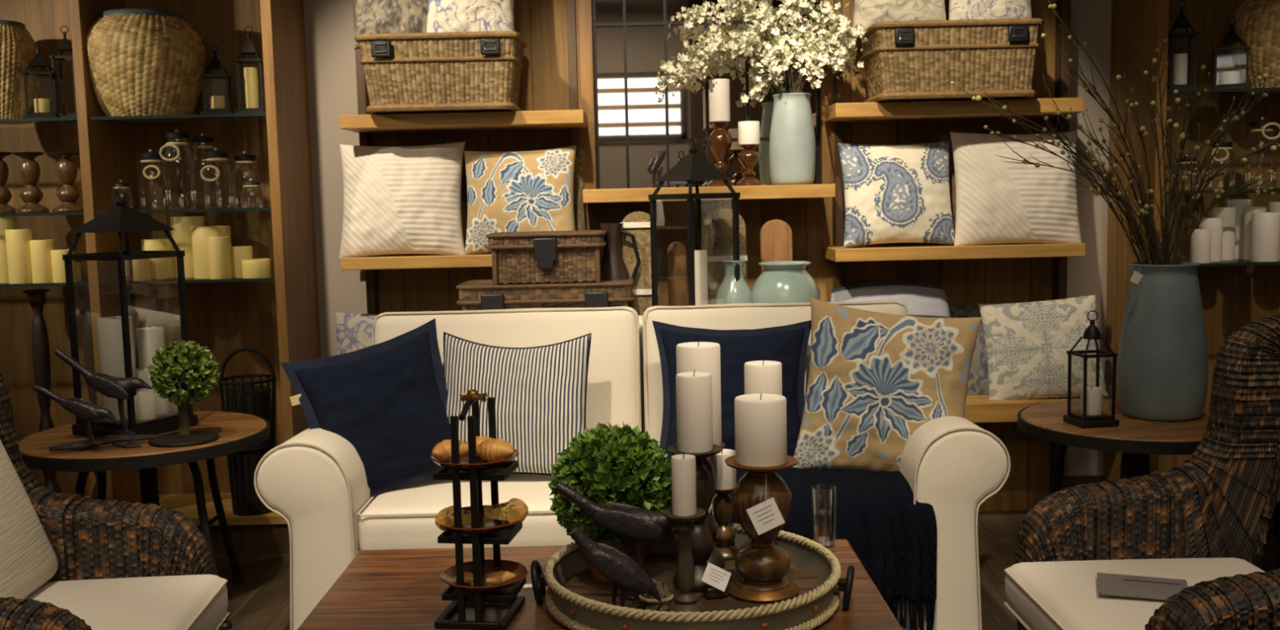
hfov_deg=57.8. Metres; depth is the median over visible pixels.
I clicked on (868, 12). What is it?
pillow
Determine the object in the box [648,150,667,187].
bird figurine
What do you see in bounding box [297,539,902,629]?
coffee table
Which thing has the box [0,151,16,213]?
candle holder
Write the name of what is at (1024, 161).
branch
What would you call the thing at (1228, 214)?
pillar candle
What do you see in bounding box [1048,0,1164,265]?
branch
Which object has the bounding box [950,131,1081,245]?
pleated pillow
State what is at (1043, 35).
branch
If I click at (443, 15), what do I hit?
pillow
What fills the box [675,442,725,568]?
candle holder
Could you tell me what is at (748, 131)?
pillar candle
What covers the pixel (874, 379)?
floral pillow
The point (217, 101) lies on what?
pillar candle
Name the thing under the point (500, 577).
pastry
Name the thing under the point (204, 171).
glass jar
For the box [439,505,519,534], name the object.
plate
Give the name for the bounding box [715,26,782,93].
branch
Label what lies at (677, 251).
cutting board
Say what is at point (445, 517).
pastry
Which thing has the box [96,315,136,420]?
pillar candle
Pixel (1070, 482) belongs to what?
baseboard
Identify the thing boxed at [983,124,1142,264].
branch
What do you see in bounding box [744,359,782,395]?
pillar candle
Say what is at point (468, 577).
pastry
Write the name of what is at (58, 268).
pillar candle
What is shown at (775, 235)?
cutting board
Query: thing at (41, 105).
pillar candle
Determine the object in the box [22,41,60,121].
lantern
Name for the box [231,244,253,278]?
pillar candle
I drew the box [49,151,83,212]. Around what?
candle holder
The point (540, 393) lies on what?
striped pillow
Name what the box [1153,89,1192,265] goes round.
branch
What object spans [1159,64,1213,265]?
branch
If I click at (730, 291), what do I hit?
ceramic jug
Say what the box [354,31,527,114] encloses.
wicker basket
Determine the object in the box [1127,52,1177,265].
branch
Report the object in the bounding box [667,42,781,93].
branch
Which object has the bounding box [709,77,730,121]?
pillar candle
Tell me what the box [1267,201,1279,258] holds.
pillar candle
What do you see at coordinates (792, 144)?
vase
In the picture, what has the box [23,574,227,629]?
seat cushion
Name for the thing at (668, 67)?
branch
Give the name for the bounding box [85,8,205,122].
wicker basket
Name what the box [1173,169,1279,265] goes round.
branch
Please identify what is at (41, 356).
candle holder
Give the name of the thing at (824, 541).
drinking glass
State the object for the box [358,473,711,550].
seat cushion
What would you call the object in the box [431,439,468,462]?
pastry
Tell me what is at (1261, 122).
glass jar
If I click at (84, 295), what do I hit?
candle holder
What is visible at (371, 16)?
pillow
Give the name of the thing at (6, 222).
pillar candle
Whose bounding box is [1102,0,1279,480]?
display cabinet
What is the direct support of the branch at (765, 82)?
in the vase at (792, 144)
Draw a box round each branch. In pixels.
[657,31,779,93]
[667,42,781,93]
[668,0,774,80]
[683,35,779,93]
[692,19,778,88]
[715,0,786,93]
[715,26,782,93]
[739,3,786,93]
[740,48,787,102]
[750,0,785,82]
[754,37,797,87]
[755,23,798,93]
[776,0,798,93]
[779,0,810,93]
[789,44,831,93]
[791,18,824,93]
[796,0,819,93]
[796,17,868,92]
[796,35,863,93]
[800,27,853,93]
[801,0,848,93]
[951,81,1140,264]
[982,104,1154,264]
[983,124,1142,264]
[995,139,1146,261]
[1021,124,1147,264]
[1040,33,1160,265]
[1042,75,1155,265]
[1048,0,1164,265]
[1063,54,1161,265]
[1067,142,1151,265]
[1069,174,1156,261]
[1076,122,1152,265]
[1106,124,1155,265]
[1115,73,1154,265]
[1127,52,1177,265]
[1151,38,1177,265]
[1152,150,1218,265]
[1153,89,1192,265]
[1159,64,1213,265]
[1160,137,1279,258]
[1164,96,1235,265]
[1167,66,1203,265]
[1170,147,1251,265]
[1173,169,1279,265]
[1174,73,1279,257]
[1175,75,1254,253]
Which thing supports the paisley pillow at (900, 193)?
on the shelving unit at (549, 117)
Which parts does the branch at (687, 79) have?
stem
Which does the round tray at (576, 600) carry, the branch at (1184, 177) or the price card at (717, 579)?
the price card at (717, 579)
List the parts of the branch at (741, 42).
stem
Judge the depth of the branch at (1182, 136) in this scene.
3.83 m
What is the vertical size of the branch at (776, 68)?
0.518 m
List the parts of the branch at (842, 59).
stem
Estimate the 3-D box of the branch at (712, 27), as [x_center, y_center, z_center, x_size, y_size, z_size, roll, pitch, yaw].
[0.404,-0.870,4.618,0.412,0.610,0.139,-2,6,-9]
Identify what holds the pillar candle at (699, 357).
on the candle holder at (716, 558)
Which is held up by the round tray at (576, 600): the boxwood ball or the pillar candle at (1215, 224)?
the boxwood ball
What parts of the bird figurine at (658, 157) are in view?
leg, leg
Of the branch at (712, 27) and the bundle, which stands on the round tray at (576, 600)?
the bundle
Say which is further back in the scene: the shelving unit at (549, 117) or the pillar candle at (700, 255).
the shelving unit at (549, 117)
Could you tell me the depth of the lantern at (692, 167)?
4.28 m
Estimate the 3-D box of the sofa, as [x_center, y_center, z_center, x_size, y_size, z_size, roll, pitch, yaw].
[-0.022,0.492,3.838,2.197,1.020,0.940,-1,6,0]
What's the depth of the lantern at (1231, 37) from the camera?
4.59 m
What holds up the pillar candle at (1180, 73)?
in the lantern at (1181, 21)
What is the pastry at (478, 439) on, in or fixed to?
on the plate at (482, 464)
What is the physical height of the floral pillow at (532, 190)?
0.429 m
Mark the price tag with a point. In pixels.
(1136, 277)
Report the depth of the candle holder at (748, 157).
4.60 m
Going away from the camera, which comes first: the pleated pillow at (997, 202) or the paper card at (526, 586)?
the paper card at (526, 586)
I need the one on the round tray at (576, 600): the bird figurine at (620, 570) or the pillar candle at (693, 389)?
the bird figurine at (620, 570)
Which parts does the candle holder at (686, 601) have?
drip plate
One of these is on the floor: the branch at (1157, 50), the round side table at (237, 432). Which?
the round side table at (237, 432)
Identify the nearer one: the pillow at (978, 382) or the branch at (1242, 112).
the branch at (1242, 112)
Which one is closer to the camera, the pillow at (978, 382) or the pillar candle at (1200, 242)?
the pillar candle at (1200, 242)
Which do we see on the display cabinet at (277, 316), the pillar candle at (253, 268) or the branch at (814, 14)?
the pillar candle at (253, 268)
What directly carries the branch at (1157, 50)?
in the vase at (1162, 359)
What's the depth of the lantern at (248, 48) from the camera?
4.57 m
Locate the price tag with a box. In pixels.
[1129,266,1142,284]
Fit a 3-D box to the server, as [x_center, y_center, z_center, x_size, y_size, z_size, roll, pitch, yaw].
[-0.357,0.416,2.573,0.170,0.513,0.181,-1,6,8]
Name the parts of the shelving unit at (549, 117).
upright post, upright post, upright post, upright post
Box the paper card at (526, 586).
[522,584,532,588]
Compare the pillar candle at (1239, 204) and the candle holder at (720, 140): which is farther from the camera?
the pillar candle at (1239, 204)
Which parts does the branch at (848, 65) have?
stem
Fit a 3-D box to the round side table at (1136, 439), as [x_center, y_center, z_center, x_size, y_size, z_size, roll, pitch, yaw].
[1.680,0.649,3.938,0.764,0.609,0.764,-3,6,-14]
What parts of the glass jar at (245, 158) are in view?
lid, neck cord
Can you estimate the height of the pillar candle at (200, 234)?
0.217 m
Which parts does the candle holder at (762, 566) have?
drip plate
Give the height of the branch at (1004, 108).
0.965 m
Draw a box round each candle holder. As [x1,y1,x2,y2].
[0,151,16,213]
[12,151,49,213]
[22,288,62,493]
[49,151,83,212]
[74,288,97,499]
[662,507,706,613]
[667,444,722,591]
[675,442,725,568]
[706,120,734,186]
[711,483,739,560]
[724,455,799,603]
[736,143,762,186]
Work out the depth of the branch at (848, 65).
4.63 m
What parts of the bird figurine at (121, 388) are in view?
leg, leg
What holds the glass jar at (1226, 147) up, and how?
on the display cabinet at (1237, 293)
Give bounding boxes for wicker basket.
[0,19,40,124]
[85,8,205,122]
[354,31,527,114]
[858,17,1044,102]
[1226,0,1279,95]
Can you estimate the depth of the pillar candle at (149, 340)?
3.96 m
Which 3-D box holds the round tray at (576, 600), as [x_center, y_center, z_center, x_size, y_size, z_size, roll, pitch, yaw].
[0.119,0.620,2.675,0.680,0.115,0.680,-6,7,-39]
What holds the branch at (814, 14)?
in the vase at (792, 144)
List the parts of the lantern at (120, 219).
corner post, ring handle, frame, corner post, corner post, corner post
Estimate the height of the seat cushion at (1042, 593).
0.153 m
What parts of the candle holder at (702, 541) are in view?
turned stem, drip plate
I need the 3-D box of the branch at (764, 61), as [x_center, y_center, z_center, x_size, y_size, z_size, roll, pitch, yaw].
[0.533,-0.856,4.570,0.188,0.583,0.127,-5,7,-36]
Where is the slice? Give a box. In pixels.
[484,497,528,524]
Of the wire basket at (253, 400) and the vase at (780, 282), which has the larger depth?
the wire basket at (253, 400)
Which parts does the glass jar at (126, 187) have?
neck cord, lid, glass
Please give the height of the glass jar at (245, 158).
0.231 m
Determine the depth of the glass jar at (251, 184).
4.59 m
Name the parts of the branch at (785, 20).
stem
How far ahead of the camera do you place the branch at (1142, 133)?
3.79 m
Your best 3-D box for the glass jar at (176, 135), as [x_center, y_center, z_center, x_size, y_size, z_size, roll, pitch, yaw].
[-1.821,-0.576,4.580,0.120,0.318,0.122,-1,6,0]
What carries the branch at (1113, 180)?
in the vase at (1162, 359)
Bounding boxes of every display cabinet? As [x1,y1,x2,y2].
[0,0,320,555]
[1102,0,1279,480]
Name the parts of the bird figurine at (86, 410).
leg, leg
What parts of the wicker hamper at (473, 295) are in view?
lid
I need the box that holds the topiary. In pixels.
[146,340,221,446]
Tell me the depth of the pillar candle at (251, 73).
4.59 m
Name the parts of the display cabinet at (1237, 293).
panel, panel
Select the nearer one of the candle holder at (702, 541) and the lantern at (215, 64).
the candle holder at (702, 541)
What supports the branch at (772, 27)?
in the vase at (792, 144)
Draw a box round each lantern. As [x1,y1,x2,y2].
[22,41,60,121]
[48,25,77,122]
[62,187,198,437]
[200,44,235,118]
[234,26,266,117]
[648,137,740,306]
[1062,310,1119,427]
[1167,0,1199,94]
[1208,17,1250,94]
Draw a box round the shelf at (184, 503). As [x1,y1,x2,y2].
[84,493,288,526]
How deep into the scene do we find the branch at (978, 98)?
3.84 m
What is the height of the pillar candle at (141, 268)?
0.097 m
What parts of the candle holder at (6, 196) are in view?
drip plate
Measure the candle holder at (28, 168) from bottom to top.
0.238 m
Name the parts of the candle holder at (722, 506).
drip plate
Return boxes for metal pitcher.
[600,222,640,309]
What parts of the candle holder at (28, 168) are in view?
drip plate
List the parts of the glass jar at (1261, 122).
neck cord, lid, lid knob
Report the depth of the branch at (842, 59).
4.54 m
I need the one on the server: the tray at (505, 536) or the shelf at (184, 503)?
the tray at (505, 536)
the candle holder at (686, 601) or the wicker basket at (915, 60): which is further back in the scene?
the wicker basket at (915, 60)
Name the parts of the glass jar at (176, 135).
lid, neck cord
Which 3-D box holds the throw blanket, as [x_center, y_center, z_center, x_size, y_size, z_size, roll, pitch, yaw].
[0.531,0.716,3.566,0.664,0.455,0.529,-1,6,0]
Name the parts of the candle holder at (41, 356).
drip plate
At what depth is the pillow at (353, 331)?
4.73 m
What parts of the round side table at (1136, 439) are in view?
leg, leg, leg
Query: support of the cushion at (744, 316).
on the sofa
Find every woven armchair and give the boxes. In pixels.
[0,373,229,629]
[1004,314,1279,629]
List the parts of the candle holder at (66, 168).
drip plate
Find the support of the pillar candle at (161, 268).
on the display cabinet at (277, 316)
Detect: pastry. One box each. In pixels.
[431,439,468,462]
[435,506,471,531]
[454,572,473,583]
[465,435,491,456]
[476,438,514,462]
[485,570,515,585]
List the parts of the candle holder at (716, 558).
turned stem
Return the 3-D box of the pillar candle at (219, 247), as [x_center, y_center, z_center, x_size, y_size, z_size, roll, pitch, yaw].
[-1.657,-0.232,4.576,0.083,0.176,0.083,-1,6,0]
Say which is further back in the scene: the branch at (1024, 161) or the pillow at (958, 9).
the pillow at (958, 9)
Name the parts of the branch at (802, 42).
stem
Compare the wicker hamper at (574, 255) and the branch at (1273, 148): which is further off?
the wicker hamper at (574, 255)
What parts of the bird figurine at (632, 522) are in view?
leg, leg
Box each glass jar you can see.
[111,179,133,208]
[137,148,166,210]
[159,128,197,209]
[189,133,222,208]
[200,147,235,208]
[232,151,261,208]
[240,177,263,208]
[1171,153,1199,191]
[1206,137,1235,190]
[1244,116,1279,189]
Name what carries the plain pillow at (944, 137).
on the shelving unit at (549, 117)
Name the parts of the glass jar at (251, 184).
lid, neck cord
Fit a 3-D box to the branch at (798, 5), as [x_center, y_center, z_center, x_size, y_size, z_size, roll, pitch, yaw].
[0.610,-0.923,4.561,0.122,0.717,0.172,-1,6,0]
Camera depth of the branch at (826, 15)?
4.61 m
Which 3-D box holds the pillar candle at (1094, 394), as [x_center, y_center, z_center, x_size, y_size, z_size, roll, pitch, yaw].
[1.482,0.277,3.810,0.068,0.095,0.068,-1,6,0]
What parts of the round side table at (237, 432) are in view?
leg, leg, leg, leg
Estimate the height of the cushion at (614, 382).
0.568 m
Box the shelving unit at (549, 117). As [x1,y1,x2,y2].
[338,0,1085,511]
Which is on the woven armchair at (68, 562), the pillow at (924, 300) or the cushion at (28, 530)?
the cushion at (28, 530)
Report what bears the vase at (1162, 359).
on the round side table at (1136, 439)
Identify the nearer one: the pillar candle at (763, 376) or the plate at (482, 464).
the plate at (482, 464)
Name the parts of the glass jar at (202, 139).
lid, neck cord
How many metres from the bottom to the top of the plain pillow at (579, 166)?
0.429 m
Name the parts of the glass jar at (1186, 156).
neck cord, lid, lid knob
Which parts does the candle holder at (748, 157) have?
drip plate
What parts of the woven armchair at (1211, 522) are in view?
arm, backrest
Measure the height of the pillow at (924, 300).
0.496 m
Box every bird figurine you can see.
[32,385,119,444]
[53,349,152,435]
[555,482,678,603]
[569,527,661,607]
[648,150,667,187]
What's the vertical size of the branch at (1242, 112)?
1.035 m
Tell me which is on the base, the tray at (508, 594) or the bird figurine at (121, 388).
the bird figurine at (121, 388)
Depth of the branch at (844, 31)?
4.51 m
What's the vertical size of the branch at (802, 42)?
0.596 m
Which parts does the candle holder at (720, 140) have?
drip plate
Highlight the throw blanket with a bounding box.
[710,466,937,629]
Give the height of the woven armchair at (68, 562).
1.071 m
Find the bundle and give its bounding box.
[638,579,674,611]
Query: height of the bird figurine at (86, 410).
0.190 m
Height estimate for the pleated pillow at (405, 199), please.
0.465 m
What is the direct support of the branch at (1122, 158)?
in the vase at (1162, 359)
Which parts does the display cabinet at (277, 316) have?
panel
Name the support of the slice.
on the plate at (486, 526)
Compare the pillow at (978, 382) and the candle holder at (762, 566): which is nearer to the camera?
the candle holder at (762, 566)
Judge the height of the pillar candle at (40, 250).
0.179 m
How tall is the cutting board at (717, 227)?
0.496 m
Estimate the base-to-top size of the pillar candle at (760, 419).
0.158 m
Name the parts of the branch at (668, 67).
stem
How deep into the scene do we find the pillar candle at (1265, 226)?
4.56 m
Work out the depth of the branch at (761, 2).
4.60 m
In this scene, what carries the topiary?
on the round side table at (237, 432)
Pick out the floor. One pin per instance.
(262, 602)
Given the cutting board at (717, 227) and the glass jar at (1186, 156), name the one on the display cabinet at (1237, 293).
the glass jar at (1186, 156)
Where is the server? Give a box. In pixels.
[433,389,526,629]
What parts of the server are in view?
post, post, post, foot frame, post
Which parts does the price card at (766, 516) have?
cord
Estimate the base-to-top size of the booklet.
0.008 m
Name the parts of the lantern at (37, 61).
corner post, ring handle, frame, corner post, corner post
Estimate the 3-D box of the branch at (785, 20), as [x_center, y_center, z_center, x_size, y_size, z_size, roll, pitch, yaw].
[0.556,-0.995,4.598,0.153,0.855,0.154,-6,7,-39]
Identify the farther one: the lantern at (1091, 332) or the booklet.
the lantern at (1091, 332)
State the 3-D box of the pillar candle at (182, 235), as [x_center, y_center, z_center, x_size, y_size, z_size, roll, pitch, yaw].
[-1.839,-0.284,4.731,0.132,0.257,0.132,-1,6,0]
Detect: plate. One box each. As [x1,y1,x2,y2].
[430,448,519,471]
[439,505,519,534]
[440,559,528,591]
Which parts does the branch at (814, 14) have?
stem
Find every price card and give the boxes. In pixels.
[701,562,731,599]
[746,472,785,535]
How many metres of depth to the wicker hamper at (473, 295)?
4.24 m
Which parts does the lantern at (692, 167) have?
corner post, corner post, ring handle, frame, corner post, corner post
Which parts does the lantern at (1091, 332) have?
corner post, corner post, frame, ring handle, corner post, corner post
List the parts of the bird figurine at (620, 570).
leg, leg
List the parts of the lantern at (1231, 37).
corner post, corner post, frame, corner post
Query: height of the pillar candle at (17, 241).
0.222 m
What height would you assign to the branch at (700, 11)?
0.709 m
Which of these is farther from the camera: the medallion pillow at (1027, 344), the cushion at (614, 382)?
the medallion pillow at (1027, 344)
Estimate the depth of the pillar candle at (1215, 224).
4.63 m
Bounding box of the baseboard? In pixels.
[1064,475,1104,488]
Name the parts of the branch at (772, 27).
stem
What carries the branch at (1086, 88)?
in the vase at (1162, 359)
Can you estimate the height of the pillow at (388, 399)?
0.597 m
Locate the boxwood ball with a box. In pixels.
[547,422,671,582]
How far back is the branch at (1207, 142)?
3.94 m
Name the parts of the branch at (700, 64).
stem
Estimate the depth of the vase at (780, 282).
4.28 m
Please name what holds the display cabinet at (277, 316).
on the floor
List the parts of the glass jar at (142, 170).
lid, neck cord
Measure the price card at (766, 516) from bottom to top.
0.147 m
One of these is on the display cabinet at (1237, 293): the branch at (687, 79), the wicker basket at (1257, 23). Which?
the wicker basket at (1257, 23)
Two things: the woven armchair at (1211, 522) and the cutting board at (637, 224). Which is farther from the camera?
the cutting board at (637, 224)
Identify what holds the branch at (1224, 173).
in the vase at (1162, 359)
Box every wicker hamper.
[455,277,634,310]
[485,230,606,284]
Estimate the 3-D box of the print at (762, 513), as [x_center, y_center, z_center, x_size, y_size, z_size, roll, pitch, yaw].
[0.275,0.443,2.572,0.049,0.044,0.005,-2,6,-4]
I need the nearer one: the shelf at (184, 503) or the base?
the base
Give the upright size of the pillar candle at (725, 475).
0.100 m
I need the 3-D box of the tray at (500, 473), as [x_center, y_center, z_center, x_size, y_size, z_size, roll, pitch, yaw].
[-0.361,0.343,2.566,0.158,0.014,0.132,0,6,8]
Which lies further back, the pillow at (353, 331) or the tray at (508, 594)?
the pillow at (353, 331)
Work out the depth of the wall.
4.91 m
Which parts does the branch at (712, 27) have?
stem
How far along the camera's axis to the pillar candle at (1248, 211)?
4.68 m
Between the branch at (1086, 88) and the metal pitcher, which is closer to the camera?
the branch at (1086, 88)
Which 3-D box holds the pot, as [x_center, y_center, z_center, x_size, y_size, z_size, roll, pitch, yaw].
[-0.059,0.567,2.810,0.191,0.129,0.191,-1,6,0]
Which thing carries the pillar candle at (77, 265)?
on the display cabinet at (277, 316)
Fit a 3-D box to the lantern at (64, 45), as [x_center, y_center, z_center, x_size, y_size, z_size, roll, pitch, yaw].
[-2.283,-0.963,4.622,0.105,0.376,0.105,-2,6,-6]
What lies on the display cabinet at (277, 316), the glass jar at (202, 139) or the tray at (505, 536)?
the glass jar at (202, 139)
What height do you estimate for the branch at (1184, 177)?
0.804 m
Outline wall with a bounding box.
[302,0,1111,475]
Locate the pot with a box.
[586,533,648,582]
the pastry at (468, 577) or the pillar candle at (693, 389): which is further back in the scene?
the pillar candle at (693, 389)
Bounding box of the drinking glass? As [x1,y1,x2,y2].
[811,484,836,547]
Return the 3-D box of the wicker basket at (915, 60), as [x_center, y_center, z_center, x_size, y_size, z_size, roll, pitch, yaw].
[1.221,-0.994,4.590,0.661,0.293,0.391,-1,6,0]
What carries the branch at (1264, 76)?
in the vase at (1162, 359)
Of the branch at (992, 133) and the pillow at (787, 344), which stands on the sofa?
the pillow at (787, 344)
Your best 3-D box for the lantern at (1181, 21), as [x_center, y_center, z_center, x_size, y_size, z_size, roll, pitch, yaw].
[2.136,-1.061,4.582,0.115,0.362,0.115,0,6,11]
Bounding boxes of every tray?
[433,460,519,480]
[437,522,522,544]
[441,577,526,602]
[530,522,854,629]
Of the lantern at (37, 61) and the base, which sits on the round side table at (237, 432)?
the base
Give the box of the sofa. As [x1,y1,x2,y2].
[253,300,1010,629]
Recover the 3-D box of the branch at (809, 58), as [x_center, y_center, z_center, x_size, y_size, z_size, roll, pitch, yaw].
[0.650,-0.820,4.560,0.190,0.510,0.136,4,8,43]
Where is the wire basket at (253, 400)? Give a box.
[217,346,276,515]
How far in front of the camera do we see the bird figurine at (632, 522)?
2.58 m
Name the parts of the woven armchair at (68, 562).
arm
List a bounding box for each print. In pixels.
[708,567,726,582]
[752,504,774,524]
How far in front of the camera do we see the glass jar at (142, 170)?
4.62 m
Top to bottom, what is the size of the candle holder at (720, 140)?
0.257 m
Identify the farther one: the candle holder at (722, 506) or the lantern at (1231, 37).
the lantern at (1231, 37)
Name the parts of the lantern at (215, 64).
corner post, corner post, frame, corner post, corner post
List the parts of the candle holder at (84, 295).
drip plate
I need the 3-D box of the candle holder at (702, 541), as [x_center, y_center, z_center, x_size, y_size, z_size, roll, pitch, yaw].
[0.132,0.473,2.721,0.128,0.326,0.128,-2,6,-5]
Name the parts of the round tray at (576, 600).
ring handle, handle plate, handle plate, ring handle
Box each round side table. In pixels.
[17,411,270,629]
[1017,399,1209,493]
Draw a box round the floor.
[215,510,1029,629]
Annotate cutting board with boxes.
[621,211,658,315]
[666,241,688,306]
[701,208,747,304]
[760,219,792,273]
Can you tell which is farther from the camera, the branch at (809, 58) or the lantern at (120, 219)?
the branch at (809, 58)
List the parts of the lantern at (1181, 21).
corner post, ring handle, frame, corner post, corner post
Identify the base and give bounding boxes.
[48,434,154,451]
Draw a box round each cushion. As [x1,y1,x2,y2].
[0,440,57,599]
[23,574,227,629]
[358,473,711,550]
[373,306,641,431]
[642,300,907,445]
[1004,557,1265,629]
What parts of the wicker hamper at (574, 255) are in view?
lid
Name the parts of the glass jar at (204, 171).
lid, neck cord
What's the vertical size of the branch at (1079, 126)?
1.071 m
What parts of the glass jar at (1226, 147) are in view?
neck cord, lid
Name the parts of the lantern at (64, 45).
corner post, frame, corner post, corner post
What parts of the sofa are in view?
arm, frame, seat, arm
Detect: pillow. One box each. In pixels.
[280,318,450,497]
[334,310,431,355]
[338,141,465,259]
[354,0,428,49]
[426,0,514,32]
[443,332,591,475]
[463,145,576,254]
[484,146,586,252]
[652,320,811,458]
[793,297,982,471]
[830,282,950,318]
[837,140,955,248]
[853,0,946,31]
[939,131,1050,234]
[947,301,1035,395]
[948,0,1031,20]
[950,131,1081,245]
[978,293,1107,399]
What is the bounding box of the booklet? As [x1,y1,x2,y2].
[1097,573,1187,600]
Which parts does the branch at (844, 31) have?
stem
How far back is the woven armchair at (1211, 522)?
2.90 m
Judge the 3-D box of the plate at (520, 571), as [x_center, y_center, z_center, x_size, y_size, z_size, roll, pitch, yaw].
[-0.346,0.589,2.591,0.196,0.028,0.196,-1,6,0]
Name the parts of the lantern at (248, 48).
corner post, corner post, ring handle, frame, corner post, corner post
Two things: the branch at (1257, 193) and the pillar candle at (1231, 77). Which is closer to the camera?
the branch at (1257, 193)
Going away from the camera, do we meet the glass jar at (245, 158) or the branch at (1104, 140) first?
the branch at (1104, 140)
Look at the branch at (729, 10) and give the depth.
4.50 m
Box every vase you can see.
[768,93,815,185]
[1117,261,1208,421]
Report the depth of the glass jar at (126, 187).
4.57 m
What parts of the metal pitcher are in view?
pitcher handle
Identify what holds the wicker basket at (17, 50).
on the display cabinet at (277, 316)
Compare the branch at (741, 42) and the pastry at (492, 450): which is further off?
the branch at (741, 42)
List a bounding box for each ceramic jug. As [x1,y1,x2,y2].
[715,259,752,304]
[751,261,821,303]
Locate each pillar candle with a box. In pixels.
[0,216,17,283]
[4,226,33,284]
[29,237,54,283]
[33,96,50,112]
[50,247,75,283]
[75,262,81,280]
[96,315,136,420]
[124,258,151,280]
[132,366,157,420]
[136,324,168,415]
[141,236,175,279]
[169,213,204,278]
[191,224,231,279]
[208,234,232,279]
[210,94,225,108]
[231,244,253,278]
[241,257,271,278]
[243,65,259,108]
[671,452,696,516]
[675,340,721,446]
[675,370,712,453]
[694,248,708,305]
[707,448,736,489]
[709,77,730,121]
[734,393,786,467]
[737,120,759,144]
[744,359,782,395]
[1080,385,1102,415]
[1172,52,1187,84]
[1189,226,1211,263]
[1197,215,1222,262]
[1210,204,1235,260]
[1220,69,1239,84]
[1226,196,1252,258]
[1242,204,1266,260]
[1250,209,1279,262]
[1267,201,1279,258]
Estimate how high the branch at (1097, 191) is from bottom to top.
0.725 m
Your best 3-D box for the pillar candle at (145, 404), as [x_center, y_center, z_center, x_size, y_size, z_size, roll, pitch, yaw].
[-1.672,0.262,3.912,0.070,0.177,0.070,-1,6,0]
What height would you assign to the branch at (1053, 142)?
0.904 m
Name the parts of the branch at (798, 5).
stem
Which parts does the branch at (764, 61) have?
stem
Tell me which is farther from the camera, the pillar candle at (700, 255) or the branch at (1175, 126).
the pillar candle at (700, 255)
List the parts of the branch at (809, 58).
stem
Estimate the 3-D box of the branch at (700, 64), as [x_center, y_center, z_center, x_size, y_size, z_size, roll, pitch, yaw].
[0.396,-0.843,4.609,0.457,0.558,0.158,-3,6,-20]
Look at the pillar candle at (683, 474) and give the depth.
2.50 m
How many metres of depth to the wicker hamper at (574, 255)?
4.25 m

